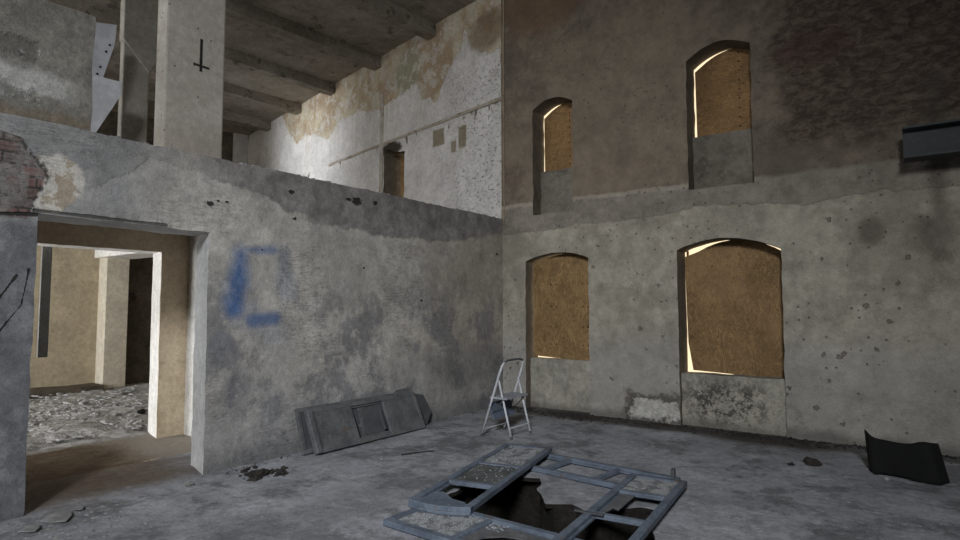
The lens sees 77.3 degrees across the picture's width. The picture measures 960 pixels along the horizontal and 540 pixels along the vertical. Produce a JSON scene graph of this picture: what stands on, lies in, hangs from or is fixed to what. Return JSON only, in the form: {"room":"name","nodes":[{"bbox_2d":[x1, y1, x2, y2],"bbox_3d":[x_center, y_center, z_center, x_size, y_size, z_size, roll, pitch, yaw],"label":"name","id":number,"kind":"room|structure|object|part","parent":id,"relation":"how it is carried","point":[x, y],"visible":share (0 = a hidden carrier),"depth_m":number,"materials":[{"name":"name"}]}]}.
{"room":"abandoned factory building","nodes":[
{"label":"abandoned factory building","id":0,"kind":"room"},
{"bbox_2d":[30,246,99,387],"bbox_3d":[-9.024,0.880,10.409,0.313,2.972,10.611,-3,-4,36],"label":"wall","id":1,"kind":"structure","parent":0,"point":[71,359],"depth_m":11.62,"materials":[{"name":"paint"}]},
{"bbox_2d":[36,246,52,357],"bbox_3d":[-5.068,0.227,6.993,0.040,1.570,0.100,-3,-4,36],"label":"board","id":2,"kind":"object","parent":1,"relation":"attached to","point":[46,252],"visible":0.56,"depth_m":6.97,"materials":[{"name":"wood"}]},
{"bbox_2d":[29,383,103,398],"bbox_3d":[-9.642,2.150,8.762,0.572,0.241,7.368,-3,-4,36],"label":"baseboard","id":3,"kind":"structure","parent":1,"relation":"attached to","point":[41,391],"depth_m":11.11,"materials":[{"name":"grey concrete"}]},
{"bbox_2d":[26,383,191,484],"bbox_3d":[-6.319,2.108,8.350,7.000,0.125,10.600,-3,-4,36],"label":"floor","id":4,"kind":"structure","parent":0,"point":[45,461],"depth_m":7.15,"materials":[{"name":"grey concrete"}]},
{"bbox_2d":[27,384,148,445],"bbox_3d":[-5.765,2.188,9.863,4.834,0.048,4.816,-3,-4,36],"label":"rubble","id":5,"kind":"object","parent":4,"relation":"on","point":[38,417],"visible":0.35,"depth_m":9.25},
{"bbox_2d":[137,409,145,413],"bbox_3d":[-4.997,2.095,8.879,0.129,0.080,0.135,0,-4,-3],"label":"stone","id":6,"kind":"object","parent":5,"relation":"on","point":[142,411],"visible":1,"depth_m":8.83,"materials":[{"name":"black stone"}]},
{"bbox_2d":[95,258,129,389],"bbox_3d":[-7.404,1.116,12.077,0.370,2.700,0.420,-3,-4,36],"label":"concrete column","id":7,"kind":"structure","parent":4,"relation":"on","point":[111,341],"depth_m":11.95,"materials":[{"name":"beige concrete"}]},
{"bbox_2d":[95,250,152,259],"bbox_3d":[-5.439,-0.452,10.735,5.200,0.260,0.620,-3,-4,36],"label":"concrete beam","id":8,"kind":"structure","parent":7,"relation":"on","point":[98,253],"depth_m":11.67,"materials":[{"name":"grey concrete"}]},
{"bbox_2d":[37,220,189,438],"bbox_3d":[-4.501,0.646,7.108,0.468,2.910,10.608,-3,-4,36],"label":"wall","id":9,"kind":"structure","parent":0,"point":[174,249],"depth_m":7.52,"materials":[{"name":"beige paint"}]},
{"bbox_2d":[184,236,196,435],"bbox_3d":[-3.093,0.644,7.337,1.573,2.883,0.175,-3,-4,36],"label":"trim","id":10,"kind":"structure","parent":9,"relation":"attached to","point":[188,413],"depth_m":7.66,"materials":[{"name":"paint"}]},
{"bbox_2d":[125,257,152,383],"bbox_3d":[-6.539,1.075,13.493,0.100,2.960,2.680,-3,-4,36],"label":"wall","id":11,"kind":"structure","parent":0,"point":[140,270],"depth_m":12.58,"materials":[{"name":"brown paint"}]},
{"bbox_2d":[96,111,232,161],"bbox_3d":[-12.672,-2.599,15.120,13.700,4.300,0.300,3,-5,-41],"label":"wall","id":12,"kind":"structure","parent":0,"point":[109,126],"depth_m":17.60,"materials":[{"name":"grey concrete"}]},
{"bbox_2d":[233,133,247,163],"bbox_3d":[-7.704,-2.318,19.173,0.430,4.250,0.120,3,-5,-41],"label":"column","id":13,"kind":"structure","parent":12,"relation":"attached to","point":[240,141],"depth_m":19.22,"materials":[{"name":"white paint"}]},
{"bbox_2d":[0,112,502,521],"bbox_3d":[-2.810,0.454,6.021,0.453,3.155,10.825,-3,-4,36],"label":"wall","id":14,"kind":"structure","parent":0,"point":[309,292],"depth_m":6.39,"materials":[{"name":"paint"}]},
{"bbox_2d":[0,0,95,130],"bbox_3d":[-4.736,-1.779,3.520,0.410,1.016,4.309,-3,-4,36],"label":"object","id":15,"kind":"structure","parent":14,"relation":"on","point":[47,47],"depth_m":4.86,"materials":[{"name":"paint"}]},
{"bbox_2d":[153,0,225,158],"bbox_3d":[-2.853,-3.167,6.003,0.195,4.120,0.595,-3,-4,36],"label":"concrete column","id":16,"kind":"structure","parent":14,"relation":"on","point":[189,88],"depth_m":5.82,"materials":[{"name":"grey concrete"}]},
{"bbox_2d":[112,136,493,216],"bbox_3d":[-1.676,-1.034,7.416,0.089,0.032,6.544,-3,-4,36],"label":"crumbs","id":17,"kind":"object","parent":14,"relation":"on","point":[112,136],"visible":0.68,"depth_m":6.89,"materials":[{"name":"concrete"}]},
{"bbox_2d":[85,0,475,135],"bbox_3d":[-4.077,-5.207,7.727,21.900,0.230,17.700,-3,-4,36],"label":"ceiling","id":18,"kind":"structure","parent":0,"point":[337,19],"depth_m":12.61,"materials":[{"name":"concrete"}]},
{"bbox_2d":[47,0,335,95],"bbox_3d":[-7.908,-4.817,10.236,0.273,0.263,13.507,-3,-5,41],"label":"ceiling beam","id":19,"kind":"structure","parent":18,"relation":"attached to","point":[102,14],"depth_m":13.32,"materials":[{"name":"concrete"}]},
{"bbox_2d":[108,50,300,114],"bbox_3d":[-9.212,-4.722,11.737,0.274,0.265,13.506,-3,-5,41],"label":"ceiling beam","id":20,"kind":"structure","parent":18,"relation":"attached to","point":[230,90],"depth_m":15.43,"materials":[{"name":"concrete"}]},
{"bbox_2d":[148,91,270,131],"bbox_3d":[-10.570,-4.625,13.294,0.272,0.264,13.505,-3,-5,41],"label":"ceiling beam","id":21,"kind":"structure","parent":18,"relation":"attached to","point":[231,117],"depth_m":17.35,"materials":[{"name":"concrete"}]},
{"bbox_2d":[226,0,380,70],"bbox_3d":[-6.510,-4.921,8.632,0.274,0.266,13.508,-3,-5,41],"label":"ceiling beam","id":22,"kind":"structure","parent":18,"relation":"attached to","point":[240,10],"depth_m":11.85,"materials":[{"name":"concrete"}]},
{"bbox_2d":[342,0,435,40],"bbox_3d":[-5.179,-5.016,7.099,0.275,0.268,13.504,-3,-5,41],"label":"ceiling beam","id":23,"kind":"structure","parent":18,"relation":"attached to","point":[385,10],"depth_m":11.14,"materials":[{"name":"concrete"}]},
{"bbox_2d":[247,0,504,224],"bbox_3d":[-4.115,-2.546,15.960,0.775,4.300,14.650,3,-5,-41],"label":"wall","id":24,"kind":"structure","parent":0,"point":[454,163],"depth_m":12.08,"materials":[{"name":"white paint"}]},
{"bbox_2d":[379,94,383,191],"bbox_3d":[-2.153,-2.275,13.118,0.050,3.200,0.120,3,-5,-41],"label":"trim","id":25,"kind":"structure","parent":24,"relation":"attached to","point":[381,165],"depth_m":13.12,"materials":[{"name":"paint"}]},
{"bbox_2d":[401,156,403,196],"bbox_3d":[-1.492,-1.635,12.949,0.021,1.800,0.760,3,-5,-41],"label":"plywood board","id":26,"kind":"object","parent":24,"relation":"attached to","point":[402,157],"visible":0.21,"depth_m":13.21,"materials":[{"name":"brown wood"}]},
{"bbox_2d":[329,97,501,165],"bbox_3d":[-1.686,-2.778,12.615,0.045,0.060,6.300,3,-5,-41],"label":"trim","id":27,"kind":"structure","parent":24,"relation":"attached to","point":[499,98],"depth_m":11.86,"materials":[{"name":"paint"}]},
{"bbox_2d":[0,406,959,539],"bbox_3d":[-0.265,2.550,2.361,9.800,1.609,14.150,-3,-4,36],"label":"floor","id":28,"kind":"structure","parent":0,"point":[718,501],"depth_m":5.29,"materials":[{"name":"concrete"}]},
{"bbox_2d":[19,524,39,531],"bbox_3d":[-3.227,1.858,4.317,0.123,0.021,0.135,1,-4,-10],"label":"flake","id":29,"kind":"object","parent":28,"relation":"on","point":[33,527],"visible":1,"depth_m":4.30,"materials":[{"name":"paint"}]},
{"bbox_2d":[40,511,71,522],"bbox_3d":[-3.192,1.873,4.550,0.220,0.029,0.209,0,-4,-5],"label":"flake","id":30,"kind":"object","parent":28,"relation":"on","point":[62,516],"visible":1,"depth_m":4.53,"materials":[{"name":"paint"}]},
{"bbox_2d":[73,505,84,509],"bbox_3d":[-3.178,1.886,4.756,0.106,0.016,0.075,-3,-4,36],"label":"flake","id":31,"kind":"object","parent":28,"relation":"on","point":[80,507],"visible":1,"depth_m":4.75,"materials":[{"name":"paint"}]},
{"bbox_2d":[185,481,193,486],"bbox_3d":[-2.634,1.936,5.434,0.061,0.042,0.086,-3,-4,36],"label":"stone","id":32,"kind":"object","parent":28,"relation":"on","point":[190,483],"visible":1,"depth_m":5.42,"materials":[{"name":"grey stone"}]},
{"bbox_2d":[256,468,269,476],"bbox_3d":[-2.084,1.948,5.759,0.106,0.083,0.172,-1,-4,13],"label":"stone","id":33,"kind":"object","parent":28,"relation":"on","point":[262,472],"visible":0.96,"depth_m":5.71,"materials":[{"name":"stone"}]},
{"bbox_2d":[275,469,286,475],"bbox_3d":[-1.917,1.950,5.773,0.116,0.066,0.088,-3,-4,36],"label":"stone","id":34,"kind":"object","parent":28,"relation":"on","point":[282,472],"visible":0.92,"depth_m":5.75,"materials":[{"name":"stone"}]},
{"bbox_2d":[294,390,412,454],"bbox_3d":[-1.415,1.809,7.280,0.176,0.484,1.880,-3,-4,36],"label":"door leaf","id":35,"kind":"structure","parent":28,"relation":"on","point":[368,421],"depth_m":7.23,"materials":[{"name":"wood"}]},
{"bbox_3d":[-1.417,1.807,7.270,0.006,0.430,1.740,-23,-16,33],"label":"panel","id":36,"kind":"part","parent":35,"relation":"part of","materials":[{"name":"paint"}]},
{"bbox_2d":[304,392,425,454],"bbox_3d":[-1.327,1.821,7.285,0.260,0.476,1.827,-3,-4,35],"label":"door leaf","id":37,"kind":"structure","parent":28,"relation":"on","point":[337,427],"depth_m":7.03,"materials":[{"name":"wood"}]},
{"bbox_3d":[-1.630,1.785,6.842,0.006,0.430,0.520,-31,-20,29],"label":"panel","id":38,"kind":"part","parent":37,"relation":"part of","materials":[{"name":"metal"}]},
{"bbox_3d":[-1.211,1.854,7.461,0.015,0.260,0.040,-31,-20,29],"label":"handle plate","id":39,"kind":"part","parent":37,"relation":"part of","materials":[{"name":"paint"}]},
{"bbox_3d":[-0.988,1.849,7.770,0.006,0.430,0.580,-31,-20,29],"label":"panel","id":40,"kind":"part","parent":37,"relation":"part of","materials":[{"name":"metal"}]},
{"bbox_2d":[394,387,430,424],"bbox_3d":[-1.149,1.820,7.743,0.141,0.520,1.500,-3,-4,36],"label":"metal sheet","id":41,"kind":"object","parent":28,"relation":"on","point":[425,410],"visible":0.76,"depth_m":8.21,"materials":[{"name":"paint"}]},
{"bbox_2d":[401,450,433,454],"bbox_3d":[-0.686,2.014,6.622,0.386,0.018,0.031,2,-4,-28],"label":"twig","id":42,"kind":"object","parent":28,"relation":"on","point":[432,450],"visible":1,"depth_m":6.62,"materials":[{"name":"wood"}]},
{"bbox_2d":[0,420,932,539],"bbox_3d":[0.605,1.914,4.902,6.944,0.018,6.752,-3,-4,36],"label":"debris","id":43,"kind":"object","parent":28,"relation":"on","point":[145,523],"depth_m":4.45,"materials":[{"name":"stone"}]},
{"bbox_2d":[383,508,581,539],"bbox_3d":[0.289,1.820,3.971,2.100,0.045,0.540,-3,-5,37],"label":"door leaf","id":44,"kind":"structure","parent":28,"relation":"on","point":[475,531],"depth_m":4.26,"materials":[{"name":"blue paint"}]},
{"bbox_3d":[-0.289,1.843,4.409,0.550,0.006,0.456,-3,-5,37],"label":"panel","id":45,"kind":"part","parent":44,"relation":"part of","materials":[{"name":"grey wood"}]},
{"bbox_2d":[408,443,551,515],"bbox_3d":[0.093,1.873,5.534,0.535,0.060,2.192,-2,-4,23],"label":"door leaf","id":46,"kind":"structure","parent":44,"relation":"on","point":[432,499],"depth_m":5.28,"materials":[{"name":"blue paint"}]},
{"bbox_3d":[-0.242,1.823,4.772,0.440,0.008,0.300,-2,-4,23],"label":"torn panel","id":47,"kind":"part","parent":46,"relation":"part of","materials":[{"name":"blue paint"}]},
{"bbox_3d":[0.065,1.860,5.471,0.451,0.006,0.590,-2,-4,23],"label":"panel","id":48,"kind":"part","parent":46,"relation":"part of","materials":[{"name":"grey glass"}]},
{"bbox_3d":[0.356,1.902,6.140,0.451,0.006,0.790,-2,-4,23],"label":"panel","id":49,"kind":"part","parent":46,"relation":"part of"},
{"bbox_3d":[0.177,1.831,4.055,0.540,0.006,0.440,-3,-5,37],"label":"torn panel","id":50,"kind":"part","parent":44,"relation":"part of","materials":[{"name":"wood"}]},
{"bbox_2d":[407,447,669,533],"bbox_3d":[0.652,1.845,4.902,1.890,0.070,2.809,-1,-4,22],"label":"fragments","id":51,"kind":"object","parent":44,"relation":"on","point":[510,447],"visible":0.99,"depth_m":4.47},
{"bbox_2d":[551,473,686,539],"bbox_3d":[1.017,1.793,4.418,0.560,0.055,2.130,-2,-4,30],"label":"door leaf","id":52,"kind":"structure","parent":44,"relation":"on","point":[622,493],"depth_m":4.65,"materials":[{"name":"blue paint"}]},
{"bbox_3d":[1.057,1.821,4.653,0.130,0.006,0.580,-2,-4,30],"label":"torn panel","id":53,"kind":"part","parent":52,"relation":"part of","materials":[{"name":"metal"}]},
{"bbox_3d":[1.442,1.835,5.077,0.406,0.006,0.460,-2,-4,30],"label":"panel","id":54,"kind":"part","parent":52,"relation":"part of","materials":[{"name":"grey wood"}]},
{"bbox_2d":[480,358,531,439],"bbox_3d":[0.340,1.607,7.634,0.462,0.969,0.534,-3,-4,36],"label":"step stool","id":55,"kind":"object","parent":28,"relation":"on","point":[503,407],"visible":1,"depth_m":7.56,"materials":[{"name":"grey paint"}]},
{"bbox_3d":[0.161,1.606,7.478,0.346,0.930,0.067,-3,-4,36],"label":"leg","id":56,"kind":"part","parent":55,"relation":"part of","materials":[{"name":"grey paint"}]},
{"bbox_3d":[0.307,1.713,7.375,0.213,0.700,0.028,-3,-4,36],"label":"leg","id":57,"kind":"part","parent":55,"relation":"part of","materials":[{"name":"grey paint"}]},
{"bbox_3d":[0.434,1.629,7.849,0.346,0.930,0.068,-3,-4,36],"label":"leg","id":58,"kind":"part","parent":55,"relation":"part of","materials":[{"name":"grey paint"}]},
{"bbox_3d":[0.429,1.144,7.597,0.035,0.050,0.430,-3,-4,36],"label":"handrail","id":59,"kind":"part","parent":55,"relation":"part of","materials":[{"name":"paint"}]},
{"bbox_3d":[0.569,1.736,7.732,0.213,0.700,0.028,-3,-4,36],"label":"leg","id":60,"kind":"part","parent":55,"relation":"part of","materials":[{"name":"grey paint"}]},
{"bbox_2d":[226,406,959,481],"bbox_3d":[2.224,1.948,5.548,8.229,0.049,5.181,-3,-4,36],"label":"soil grit","id":61,"kind":"object","parent":28,"relation":"on","point":[252,475],"visible":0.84,"depth_m":7.42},
{"bbox_2d":[529,453,680,488],"bbox_3d":[0.977,1.895,5.832,1.760,0.130,0.580,-3,-5,41],"label":"door leaf","id":62,"kind":"structure","parent":28,"relation":"on","point":[599,480],"depth_m":5.72,"materials":[{"name":"blue paint"}]},
{"bbox_2d":[803,456,822,466],"bbox_3d":[3.393,1.966,6.130,0.144,0.095,0.157,0,-4,8],"label":"stone","id":63,"kind":"object","parent":28,"relation":"on","point":[809,461],"visible":0.97,"depth_m":6.09,"materials":[{"name":"stone"}]},
{"bbox_2d":[864,429,949,485],"bbox_3d":[4.020,1.768,5.687,0.666,0.390,0.246,-3,-5,41],"label":"sheet","id":64,"kind":"object","parent":28,"relation":"on","point":[921,462],"visible":1,"depth_m":5.61,"materials":[{"name":"black plastic"}]},
{"bbox_2d":[501,0,959,456],"bbox_3d":[4.038,-1.542,7.696,8.840,7.350,0.393,-3,-4,36],"label":"wall","id":65,"kind":"structure","parent":0,"point":[868,239],"depth_m":7.69,"materials":[{"name":"paint"}]},
{"bbox_2d":[541,167,572,213],"bbox_3d":[1.330,-1.252,9.817,0.818,0.786,0.104,-3,-4,36],"label":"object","id":66,"kind":"structure","parent":65,"relation":"attached to","point":[556,185],"depth_m":9.81,"materials":[{"name":"grey concrete"}]},
{"bbox_2d":[544,103,572,170],"bbox_3d":[1.408,-2.170,9.865,0.795,1.178,0.025,-3,-4,36],"label":"plywood board","id":67,"kind":"object","parent":65,"relation":"attached to","point":[558,124],"visible":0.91,"depth_m":9.93,"materials":[{"name":"brown wood"}]},
{"bbox_2d":[530,357,589,412],"bbox_3d":[1.339,1.821,9.539,1.228,0.818,0.209,-3,-4,36],"label":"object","id":68,"kind":"structure","parent":65,"relation":"attached to","point":[556,383],"depth_m":9.47,"materials":[{"name":"grey concrete"}]},
{"bbox_2d":[534,253,589,359],"bbox_3d":[1.373,0.584,9.554,1.190,1.712,0.025,-3,-4,36],"label":"plywood board","id":69,"kind":"object","parent":65,"relation":"attached to","point":[561,300],"visible":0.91,"depth_m":9.59,"materials":[{"name":"brown wood"}]},
{"bbox_2d":[695,48,751,136],"bbox_3d":[3.466,-2.464,8.374,0.895,1.238,0.025,-3,-4,36],"label":"plywood board","id":70,"kind":"object","parent":65,"relation":"attached to","point":[723,83],"visible":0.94,"depth_m":8.40,"materials":[{"name":"brown wood"}]},
{"bbox_2d":[693,128,754,189],"bbox_3d":[3.398,-1.488,8.312,0.949,0.827,0.110,-3,-4,36],"label":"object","id":71,"kind":"structure","parent":65,"relation":"attached to","point":[721,159],"depth_m":8.28,"materials":[{"name":"grey concrete"}]},
{"bbox_2d":[681,372,786,435],"bbox_3d":[3.397,1.768,8.007,1.418,0.730,0.271,-3,-4,36],"label":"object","id":72,"kind":"structure","parent":65,"relation":"attached to","point":[744,403],"depth_m":7.88,"materials":[{"name":"grey concrete"}]},
{"bbox_2d":[685,240,784,376],"bbox_3d":[3.508,0.516,8.159,1.394,1.864,0.018,-3,-4,36],"label":"plywood board","id":73,"kind":"object","parent":65,"relation":"attached to","point":[734,300],"visible":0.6,"depth_m":8.16,"materials":[{"name":"brown wood"}]},
{"bbox_3d":[-7.100,-0.727,11.151,12.450,0.060,13.900,-3,-4,36],"label":"floor","id":74,"kind":"structure","parent":0,"visible":0},
{"bbox_2d":[90,22,121,131],"bbox_3d":[-4.903,-2.074,7.433,0.180,2.279,0.770,-3,-4,36],"label":"stair stringer","id":75,"kind":"object","parent":74,"relation":"on","point":[106,92],"visible":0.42,"depth_m":7.60,"materials":[{"name":"white paint"}]},
{"bbox_3d":[-4.964,-2.621,7.494,0.050,1.179,0.740,-3,-4,36],"label":"stringer plate","id":76,"kind":"part","parent":75,"relation":"part of","materials":[{"name":"white paint"}]},
{"bbox_3d":[-4.850,-1.788,7.377,0.050,1.298,0.770,-3,-4,36],"label":"stringer plate","id":77,"kind":"part","parent":75,"relation":"part of","materials":[{"name":"white paint"}]},
{"bbox_2d":[117,0,158,142],"bbox_3d":[-4.823,-2.956,8.939,0.140,4.130,1.000,-3,-4,36],"label":"concrete column","id":78,"kind":"structure","parent":74,"relation":"on","point":[138,18],"depth_m":8.65,"materials":[{"name":"grey concrete"}]},
{"bbox_3d":[3.635,-2.069,-0.237,0.300,7.500,14.300,-3,-4,36],"label":"wall","id":79,"kind":"structure","parent":0,"visible":0},
{"bbox_2d":[902,119,959,162],"bbox_3d":[5.909,-1.431,5.691,3.105,0.345,0.280,-3,-4,36],"label":"steel beam","id":80,"kind":"structure","parent":79,"relation":"attached to","point":[941,139],"depth_m":6.44,"materials":[{"name":"grey metal"}]}
]}

